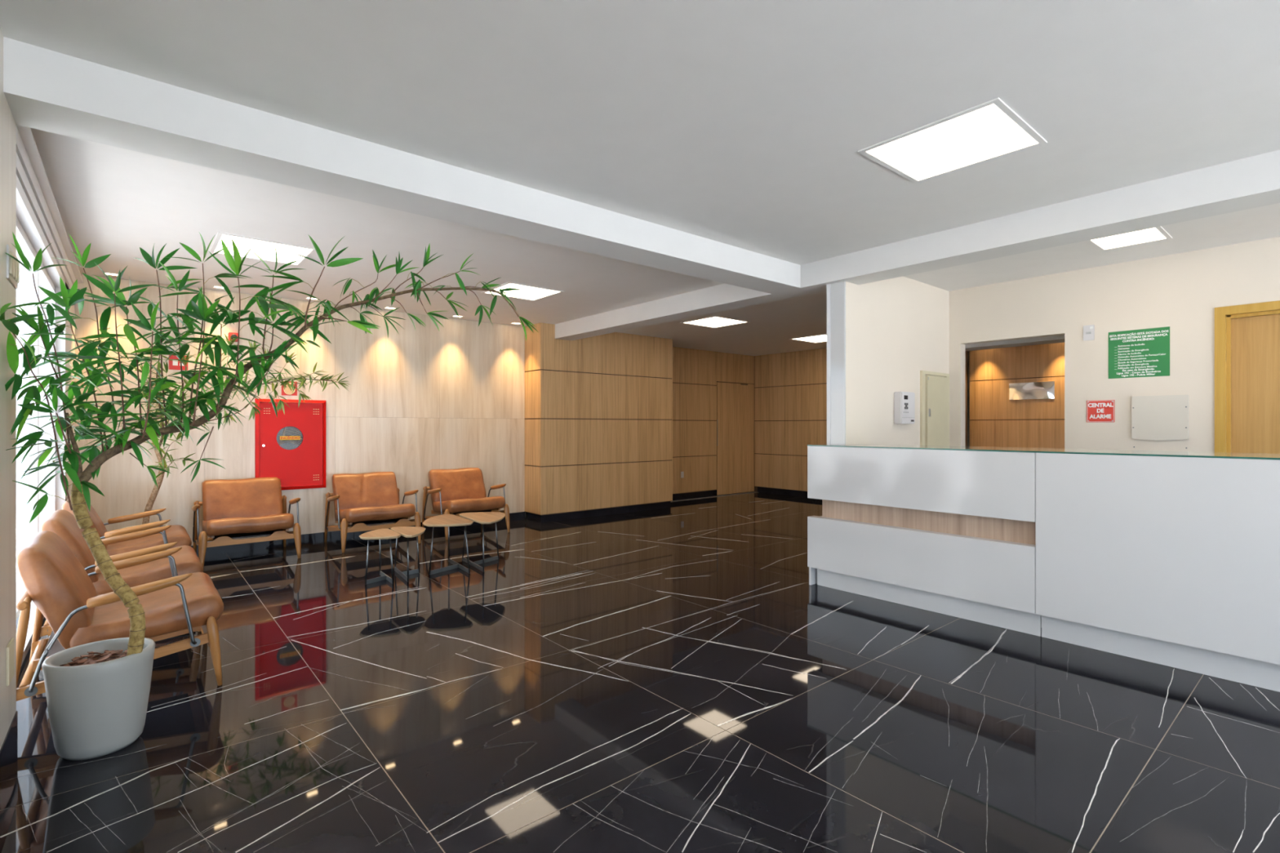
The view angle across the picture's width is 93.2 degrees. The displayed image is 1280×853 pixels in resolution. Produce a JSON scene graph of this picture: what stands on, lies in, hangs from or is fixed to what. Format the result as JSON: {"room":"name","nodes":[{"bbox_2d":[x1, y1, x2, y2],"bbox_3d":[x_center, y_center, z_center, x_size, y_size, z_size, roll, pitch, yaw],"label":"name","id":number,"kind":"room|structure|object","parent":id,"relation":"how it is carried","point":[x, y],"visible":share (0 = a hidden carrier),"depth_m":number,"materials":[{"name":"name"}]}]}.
{"room":"lobby","nodes":[
{"label":"lobby","id":0,"kind":"room"},
{"bbox_2d":[0,27,16,749],"bbox_3d":[-0.334,-0.042,-0.342,0.248,2.684,6.905,0,0,-40],"label":"wall","id":1,"kind":"structure","parent":0,"point":[7,123],"depth_m":2.21,"materials":[{"name":"paint"}]},
{"bbox_2d":[0,711,17,804],"bbox_3d":[-1.250,1.212,0.946,0.004,0.177,3.755,0,0,-40],"label":"baseboard","id":2,"kind":"structure","parent":1,"relation":"attached to","point":[9,749],"depth_m":2.21,"materials":[{"name":"black stone"}]},
{"bbox_2d":[5,637,13,686],"bbox_3d":[-2.332,0.873,2.240,0.008,0.145,0.130,0,0,-40],"label":"socket plate","id":3,"kind":"object","parent":1,"relation":"attached to","point":[10,648],"visible":1,"depth_m":2.22,"materials":[{"name":"beige plastic"}]},
{"bbox_2d":[6,244,19,288],"bbox_3d":[-2.334,-0.585,2.245,0.012,0.127,0.300,0,0,-40],"label":"switch plate","id":4,"kind":"object","parent":1,"relation":"attached to","point":[12,265],"visible":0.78,"depth_m":2.23,"materials":[{"name":"plastic"}]},
{"bbox_2d":[9,250,13,275],"bbox_3d":[-2.322,-0.600,2.236,0.006,0.084,0.050,0,0,-40],"label":"switch","id":5,"kind":"object","parent":4,"relation":"attached to","point":[11,260],"depth_m":2.22,"materials":[{"name":"beige plastic"}]},
{"bbox_2d":[12,255,16,279],"bbox_3d":[-2.361,-0.600,2.281,0.006,0.084,0.050,0,0,-40],"label":"switch","id":6,"kind":"object","parent":4,"relation":"attached to","point":[14,277],"depth_m":2.28,"materials":[{"name":"beige plastic"}]},
{"bbox_2d":[14,261,17,281],"bbox_3d":[-2.399,-0.600,2.327,0.006,0.084,0.030,0,0,-40],"label":"switch","id":7,"kind":"object","parent":4,"relation":"attached to","point":[15,280],"depth_m":2.32,"materials":[{"name":"beige plastic"}]},
{"bbox_2d":[16,262,19,283],"bbox_3d":[-2.423,-0.600,2.355,0.006,0.084,0.027,0,0,-40],"label":"switch","id":8,"kind":"object","parent":4,"relation":"attached to","point":[18,282],"depth_m":2.35,"materials":[{"name":"beige plastic"}]},
{"bbox_2d":[16,217,55,665],"bbox_3d":[-3.533,0.105,3.468,0.052,2.350,3.045,0,0,-40],"label":"window","id":9,"kind":"structure","parent":1,"relation":"in","point":[42,279],"depth_m":3.78,"materials":[{"name":"white glass"}]},
{"bbox_2d":[16,124,83,306],"bbox_3d":[-3.861,-1.227,3.869,0.255,0.314,4.080,0,0,-40],"label":"trim","id":10,"kind":"structure","parent":1,"relation":"attached to","point":[37,212],"depth_m":3.36,"materials":[{"name":"white paint"}]},
{"bbox_2d":[28,280,75,542],"bbox_3d":[-4.865,-0.042,5.023,0.200,2.684,1.050,0,0,-40],"label":"wall","id":11,"kind":"structure","parent":0,"point":[61,345],"depth_m":4.67,"materials":[{"name":"white paint"}]},
{"bbox_2d":[75,274,524,546],"bbox_3d":[-3.464,-0.042,6.925,4.790,2.684,0.095,0,0,-40],"label":"wall","id":12,"kind":"structure","parent":0,"point":[420,401],"depth_m":6.99,"materials":[{"name":"beige wood"}]},
{"bbox_2d":[168,355,187,370],"bbox_3d":[-4.544,-0.625,5.956,0.150,0.145,0.004,0,0,-40],"label":"sign","id":13,"kind":"object","parent":12,"relation":"attached to","point":[173,365],"visible":0.62,"depth_m":5.94,"materials":[{"name":"red plastic"}]},
{"bbox_2d":[228,332,238,342],"bbox_3d":[-4.179,-0.915,6.225,0.090,0.090,0.060,0,0,-40],"label":"fire alarm siren","id":14,"kind":"object","parent":12,"relation":"attached to","point":[230,334],"visible":0.45,"depth_m":6.20,"materials":[{"name":"red plastic"}]},
{"bbox_2d":[281,381,297,395],"bbox_3d":[-3.808,-0.408,6.571,0.150,0.152,0.005,0,0,-40],"label":"sign","id":15,"kind":"object","parent":12,"relation":"attached to","point":[286,391],"visible":0.72,"depth_m":6.57,"materials":[{"name":"red plastic"}]},
{"bbox_2d":[254,398,325,490],"bbox_3d":[-3.780,0.202,6.570,0.678,0.982,0.055,0,0,-40],"label":"cabinet","id":16,"kind":"object","parent":12,"relation":"attached to","point":[290,447],"visible":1,"depth_m":6.57,"materials":[{"name":"red metal"}]},
{"bbox_2d":[524,322,541,515],"bbox_3d":[-1.463,-0.092,8.266,0.020,2.584,0.420,0,0,-40],"label":"wall","id":17,"kind":"structure","parent":0,"point":[532,343],"depth_m":8.23,"materials":[{"name":"brown wood"}]},
{"bbox_2d":[524,322,672,515],"bbox_3d":[-0.612,-0.092,9.112,2.408,2.584,0.650,0,0,-40],"label":"wall","id":18,"kind":"structure","parent":0,"point":[606,399],"depth_m":8.79,"materials":[{"name":"brown wood"}]},
{"bbox_2d":[0,492,1279,852],"bbox_3d":[2.657,1.330,4.870,11.570,0.060,11.150,0,0,-40],"label":"floor","id":19,"kind":"structure","parent":0,"point":[674,679],"depth_m":2.69,"materials":[{"name":"black tile"}]},
{"bbox_2d":[41,637,155,760],"bbox_3d":[-2.190,1.107,2.460,0.344,0.384,0.344,0,0,-40],"label":"plant pot","id":20,"kind":"object","parent":19,"relation":"on","point":[97,695],"visible":0.92,"depth_m":2.36,"materials":[{"name":"grey ceramic"}]},
{"bbox_2d":[0,231,537,656],"bbox_3d":[-1.497,0.061,2.605,1.970,1.790,0.864,0,0,-25],"label":"tree","id":21,"kind":"object","parent":20,"relation":"in","point":[80,493],"visible":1,"depth_m":2.45,"materials":[{"name":"green plant"}]},
{"bbox_2d":[16,530,223,701],"bbox_3d":[-2.642,0.920,3.103,0.782,0.763,0.880,0,0,-40],"label":"armchair","id":22,"kind":"object","parent":19,"relation":"on","point":[61,590],"visible":0.94,"depth_m":2.89,"materials":[{"name":"leather"}]},
{"bbox_2d":[24,686,37,696],"bbox_3d":[-2.627,1.145,2.609,0.042,0.042,0.004,0,0,-40],"label":"washer","id":23,"kind":"object","parent":22,"relation":"in","point":[34,691],"depth_m":2.60,"materials":[{"name":"grey metal"}]},
{"bbox_2d":[190,638,200,647],"bbox_3d":[-2.188,1.066,2.977,0.042,0.042,0.004,0,0,-40],"label":"washer","id":24,"kind":"object","parent":22,"relation":"in","point":[197,642],"depth_m":2.98,"materials":[{"name":"grey metal"}]},
{"bbox_2d":[38,509,203,639],"bbox_3d":[-3.321,0.920,3.897,0.782,0.763,0.880,0,0,-40],"label":"armchair","id":25,"kind":"object","parent":19,"relation":"on","point":[62,522],"visible":0.37,"depth_m":3.71,"materials":[{"name":"leather"}]},
{"bbox_2d":[62,495,191,555],"bbox_3d":[-4.065,0.920,4.800,0.782,0.763,0.880,0,0,-40],"label":"armchair","id":26,"kind":"object","parent":19,"relation":"on","point":[175,533],"visible":0.34,"depth_m":4.67,"materials":[{"name":"leather"}]},
{"bbox_2d":[123,524,168,528],"bbox_3d":[-4.495,1.107,5.496,0.344,0.384,0.344,0,0,-40],"label":"plant pot","id":27,"kind":"object","parent":19,"relation":"on","point":[164,525],"visible":0.04,"depth_m":5.59,"materials":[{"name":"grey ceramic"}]},
{"bbox_2d":[133,333,349,524],"bbox_3d":[-3.599,0.082,5.394,2.151,1.846,0.519,0,0,2],"label":"tree","id":28,"kind":"object","parent":27,"relation":"in","point":[162,462],"visible":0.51,"depth_m":5.34,"materials":[{"name":"green plant"}]},
{"bbox_2d":[191,477,301,567],"bbox_3d":[-3.883,0.920,5.974,0.880,0.763,0.782,0,0,-40],"label":"armchair","id":29,"kind":"object","parent":19,"relation":"on","point":[233,508],"visible":0.98,"depth_m":5.95,"materials":[{"name":"brown leather"}]},
{"bbox_2d":[324,471,421,552],"bbox_3d":[-2.976,0.920,6.734,0.880,0.763,0.782,0,0,-40],"label":"armchair","id":30,"kind":"object","parent":19,"relation":"on","point":[361,500],"visible":1,"depth_m":6.70,"materials":[{"name":"leather"}]},
{"bbox_2d":[359,528,400,585],"bbox_3d":[-2.195,1.097,5.046,0.294,0.405,0.469,0,0,-40],"label":"side table","id":31,"kind":"object","parent":19,"relation":"on","point":[380,534],"visible":1,"depth_m":4.98,"materials":[{"name":"brown wood"}]},
{"bbox_2d":[390,526,426,582],"bbox_3d":[-1.987,1.097,5.231,0.252,0.405,0.599,0,0,-40],"label":"side table","id":32,"kind":"object","parent":19,"relation":"on","point":[408,532],"visible":0.95,"depth_m":5.24,"materials":[{"name":"brown wood"}]},
{"bbox_2d":[422,514,473,575],"bbox_3d":[-1.772,1.071,5.431,0.400,0.457,0.657,0,0,-40],"label":"side table","id":33,"kind":"object","parent":19,"relation":"on","point":[444,520],"visible":1,"depth_m":5.36,"materials":[{"name":"brown wood"}]},
{"bbox_2d":[422,467,510,540],"bbox_3d":[-2.140,0.920,7.435,0.880,0.763,0.782,0,0,-40],"label":"armchair","id":34,"kind":"object","parent":19,"relation":"on","point":[457,491],"visible":0.88,"depth_m":7.43,"materials":[{"name":"leather"}]},
{"bbox_2d":[459,511,505,572],"bbox_3d":[-1.422,1.071,5.664,0.408,0.457,0.685,0,0,-40],"label":"side table","id":35,"kind":"object","parent":19,"relation":"on","point":[482,517],"visible":0.99,"depth_m":5.65,"materials":[{"name":"brown wood"}]},
{"bbox_2d":[807,444,1279,692],"bbox_3d":[2.833,0.726,3.686,0.642,1.146,3.808,0,0,-40],"label":"reception desk","id":36,"kind":"object","parent":19,"relation":"on","point":[1164,557],"visible":1,"depth_m":3.55,"materials":[{"name":"white laminate"}]},
{"bbox_2d":[0,0,1279,355],"bbox_3d":[2.576,-1.434,4.966,11.570,0.100,11.400,0,0,-40],"label":"ceiling","id":37,"kind":"structure","parent":0,"point":[744,124],"depth_m":2.71,"materials":[{"name":"white paint"}]},
{"bbox_2d":[104,271,118,275],"bbox_3d":[-4.798,-1.381,5.504,0.124,0.005,0.094,0,0,-40],"label":"recessed light","id":38,"kind":"object","parent":37,"relation":"in","point":[106,273],"visible":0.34,"depth_m":5.49,"materials":[{"name":"white paint"}]},
{"bbox_2d":[212,285,223,288],"bbox_3d":[-4.177,-1.381,6.024,0.124,0.005,0.094,0,0,-40],"label":"recessed light","id":39,"kind":"object","parent":37,"relation":"in","point":[215,286],"visible":0.61,"depth_m":6.00,"materials":[{"name":"white paint"}]},
{"bbox_2d":[209,231,315,266],"bbox_3d":[-2.967,-1.381,4.762,0.639,0.006,0.646,0,0,-40],"label":"recessed light","id":40,"kind":"object","parent":37,"relation":"in","point":[264,249],"visible":0.8,"depth_m":4.72,"materials":[{"name":"white paint"}]},
{"bbox_2d":[305,297,319,300],"bbox_3d":[-3.549,-1.381,6.551,0.124,0.005,0.094,0,0,-40],"label":"recessed light","id":41,"kind":"object","parent":37,"relation":"in","point":[312,298],"visible":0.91,"depth_m":6.54,"materials":[{"name":"white paint"}]},
{"bbox_2d":[383,306,396,309],"bbox_3d":[-2.920,-1.381,7.078,0.124,0.005,0.094,0,0,-40],"label":"recessed light","id":42,"kind":"object","parent":37,"relation":"in","point":[390,308],"visible":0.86,"depth_m":7.08,"materials":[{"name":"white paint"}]},
{"bbox_2d":[480,281,564,301],"bbox_3d":[-1.211,-1.381,6.234,0.632,0.006,0.606,0,0,-40],"label":"recessed light","id":43,"kind":"object","parent":37,"relation":"in","point":[528,292],"visible":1,"depth_m":6.22,"materials":[{"name":"white paint"}]},
{"bbox_2d":[680,315,750,328],"bbox_3d":[1.000,-1.381,8.049,0.671,0.006,0.646,0,0,-40],"label":"recessed light","id":44,"kind":"object","parent":37,"relation":"in","point":[714,322],"visible":1,"depth_m":8.02,"materials":[{"name":"white paint"}]},
{"bbox_2d":[789,333,826,342],"bbox_3d":[2.845,-1.381,9.563,0.706,0.006,0.656,0,0,-40],"label":"recessed light","id":45,"kind":"object","parent":37,"relation":"in","point":[818,338],"visible":0.69,"depth_m":9.61,"materials":[{"name":"white paint"}]},
{"bbox_2d":[857,97,1047,183],"bbox_3d":[1.538,-1.381,2.993,0.618,0.006,0.646,0,0,-40],"label":"recessed light","id":46,"kind":"object","parent":37,"relation":"in","point":[988,131],"visible":1,"depth_m":2.95,"materials":[{"name":"white paint"}]},
{"bbox_2d":[1086,226,1172,251],"bbox_3d":[3.604,-1.381,4.464,0.436,0.006,0.426,0,0,-40],"label":"recessed light","id":47,"kind":"object","parent":37,"relation":"in","point":[1156,233],"visible":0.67,"depth_m":4.46,"materials":[{"name":"white paint"}]},
{"bbox_2d":[671,346,754,495],"bbox_3d":[1.182,-0.042,11.111,2.910,2.684,0.090,0,0,-40],"label":"wall","id":48,"kind":"structure","parent":0,"point":[696,373],"depth_m":11.00,"materials":[{"name":"brown wood"}]},
{"bbox_2d":[671,489,716,501],"bbox_3d":[0.764,1.246,10.696,1.735,0.108,0.010,0,0,-40],"label":"baseboard","id":49,"kind":"structure","parent":48,"relation":"attached to","point":[709,493],"depth_m":10.87,"materials":[{"name":"black stone"}]},
{"bbox_2d":[716,382,748,495],"bbox_3d":[1.774,0.235,11.549,0.891,2.106,0.024,0,0,-40],"label":"door","id":50,"kind":"structure","parent":48,"relation":"in","point":[732,399],"depth_m":11.52,"materials":[{"name":"brown wood"}]},
{"bbox_2d":[524,351,969,518],"bbox_3d":[2.592,-0.045,4.979,11.730,2.890,11.600,0,0,-40],"label":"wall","id":51,"kind":"structure","parent":0,"point":[968,352],"depth_m":10.36,"materials":[{"name":"beige paint"}]},
{"bbox_2d":[3,36,800,293],"bbox_3d":[-0.539,-1.286,3.793,4.752,0.196,0.305,0,0,-40],"label":"ceiling beam","id":52,"kind":"structure","parent":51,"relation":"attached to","point":[44,89],"depth_m":2.86,"materials":[{"name":"white paint"}]},
{"bbox_2d":[191,501,671,555],"bbox_3d":[-2.314,1.244,7.561,6.970,0.112,0.410,0,0,-40],"label":"baseboard","id":53,"kind":"structure","parent":51,"relation":"attached to","point":[312,538],"depth_m":7.60,"materials":[{"name":"black stone"}]},
{"bbox_2d":[555,149,1279,340],"bbox_3d":[2.338,-1.286,4.277,0.280,0.196,10.550,0,0,-40],"label":"ceiling beam","id":54,"kind":"structure","parent":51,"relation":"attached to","point":[1254,181],"depth_m":3.98,"materials":[{"name":"white paint"}]},
{"bbox_2d":[965,334,1064,351],"bbox_3d":[3.804,-1.119,6.583,0.290,0.529,3.400,0,0,-40],"label":"trim","id":55,"kind":"structure","parent":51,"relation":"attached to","point":[1055,339],"depth_m":6.31,"materials":[{"name":"white paint"}]},
{"bbox_2d":[754,347,826,492],"bbox_3d":[3.402,-0.042,10.658,0.090,2.684,3.482,0,0,-40],"label":"wall","id":56,"kind":"structure","parent":0,"point":[790,388],"depth_m":11.35,"materials":[{"name":"brown wood"}]},
{"bbox_2d":[757,486,807,497],"bbox_3d":[3.397,1.246,10.587,0.010,0.108,3.380,0,0,-40],"label":"baseboard","id":57,"kind":"structure","parent":56,"relation":"attached to","point":[762,490],"depth_m":11.41,"materials":[{"name":"black stone"}]},
{"bbox_2d":[845,275,949,444],"bbox_3d":[2.426,-0.042,5.682,2.046,2.684,0.150,0,0,-40],"label":"wall","id":58,"kind":"structure","parent":0,"point":[897,329],"depth_m":5.41,"materials":[{"name":"beige paint"}]},
{"bbox_2d":[826,284,831,444],"bbox_3d":[1.587,0.056,5.074,0.021,2.488,0.035,0,0,-40],"label":"trim","id":59,"kind":"structure","parent":58,"relation":"attached to","point":[828,286],"depth_m":5.07,"materials":[{"name":"white paint"}]},
{"bbox_2d":[831,280,845,444],"bbox_3d":[1.642,0.056,5.012,0.017,2.488,0.128,0,0,-40],"label":"trim","id":60,"kind":"structure","parent":58,"relation":"attached to","point":[837,290],"depth_m":5.00,"materials":[{"name":"white paint"}]},
{"bbox_2d":[893,391,915,423],"bbox_3d":[2.419,-0.165,5.527,0.256,0.290,0.078,0,0,-40],"label":"control box","id":61,"kind":"object","parent":58,"relation":"attached to","point":[904,402],"visible":1,"depth_m":5.46,"materials":[{"name":"white plastic"}]},
{"bbox_2d":[920,370,949,445],"bbox_3d":[2.928,0.094,5.975,0.595,1.252,0.046,0,0,-40],"label":"upper cabinet","id":62,"kind":"object","parent":58,"relation":"attached to","point":[934,390],"visible":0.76,"depth_m":5.92,"materials":[{"name":"beige metal"}]},
{"bbox_2d":[965,351,967,446],"bbox_3d":[5.405,-0.042,10.144,0.080,2.684,0.120,0,0,-40],"label":"wall","id":63,"kind":"structure","parent":0,"point":[966,351],"depth_m":10.11,"materials":[{"name":"brown wood"}]},
{"bbox_2d":[969,342,1064,448],"bbox_3d":[6.663,-0.042,8.941,0.100,2.684,3.340,0,0,-40],"label":"wall","id":64,"kind":"structure","parent":0,"point":[995,420],"depth_m":9.65,"materials":[{"name":"brown wood"}]},
{"bbox_2d":[1008,381,1054,399],"bbox_3d":[6.135,-0.552,9.484,0.010,0.265,0.624,0,0,-40],"label":"mirror plate","id":65,"kind":"object","parent":64,"relation":"attached to","point":[1031,390],"visible":1,"depth_m":9.47,"materials":[{"name":"silver metal"}]},
{"bbox_2d":[949,236,1279,452],"bbox_3d":[5.213,-0.042,3.862,0.113,2.684,6.220,0,0,-40],"label":"wall","id":66,"kind":"structure","parent":0,"point":[1181,292],"depth_m":5.12,"materials":[{"name":"beige paint"}]},
{"bbox_2d":[1083,324,1094,340],"bbox_3d":[3.926,-0.817,5.294,0.019,0.132,0.080,0,0,-40],"label":"plate","id":67,"kind":"object","parent":66,"relation":"attached to","point":[1089,330],"visible":1,"depth_m":5.29,"materials":[{"name":"white plastic"}]},
{"bbox_2d":[1086,400,1114,422],"bbox_3d":[3.984,-0.128,5.236,0.006,0.190,0.198,0,0,-40],"label":"sign","id":68,"kind":"object","parent":66,"relation":"attached to","point":[1098,411],"visible":1,"depth_m":5.23,"materials":[{"name":"red plastic"}]},
{"bbox_2d":[1108,326,1169,378],"bbox_3d":[4.150,-0.605,5.040,0.004,0.398,0.402,0,0,-40],"label":"notice","id":69,"kind":"object","parent":66,"relation":"attached to","point":[1141,353],"visible":1,"depth_m":5.03,"materials":[{"name":"green plastic"}]},
{"bbox_2d":[1131,395,1188,440],"bbox_3d":[4.230,-0.064,4.928,0.024,0.368,0.356,0,0,-40],"label":"cover plate","id":70,"kind":"object","parent":66,"relation":"attached to","point":[1163,417],"visible":1,"depth_m":4.92,"materials":[{"name":"beige plastic"}]},
{"bbox_2d":[1214,300,1279,453],"bbox_3d":[4.830,0.193,4.308,0.122,2.215,1.065,0,0,-40],"label":"door","id":71,"kind":"structure","parent":66,"relation":"in","point":[1247,349],"depth_m":4.60,"materials":[{"name":"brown wood"}]},
{"label":"outside","id":72,"kind":"structure","parent":0,"visible":0},
{"bbox_2d":[16,512,28,612],"bbox_3d":[4.103,1.460,-1.780,32.000,0.080,36.000,0,0,-40],"label":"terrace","id":73,"kind":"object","parent":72,"point":[22,519],"depth_m":7.54,"materials":[{"name":"white"}]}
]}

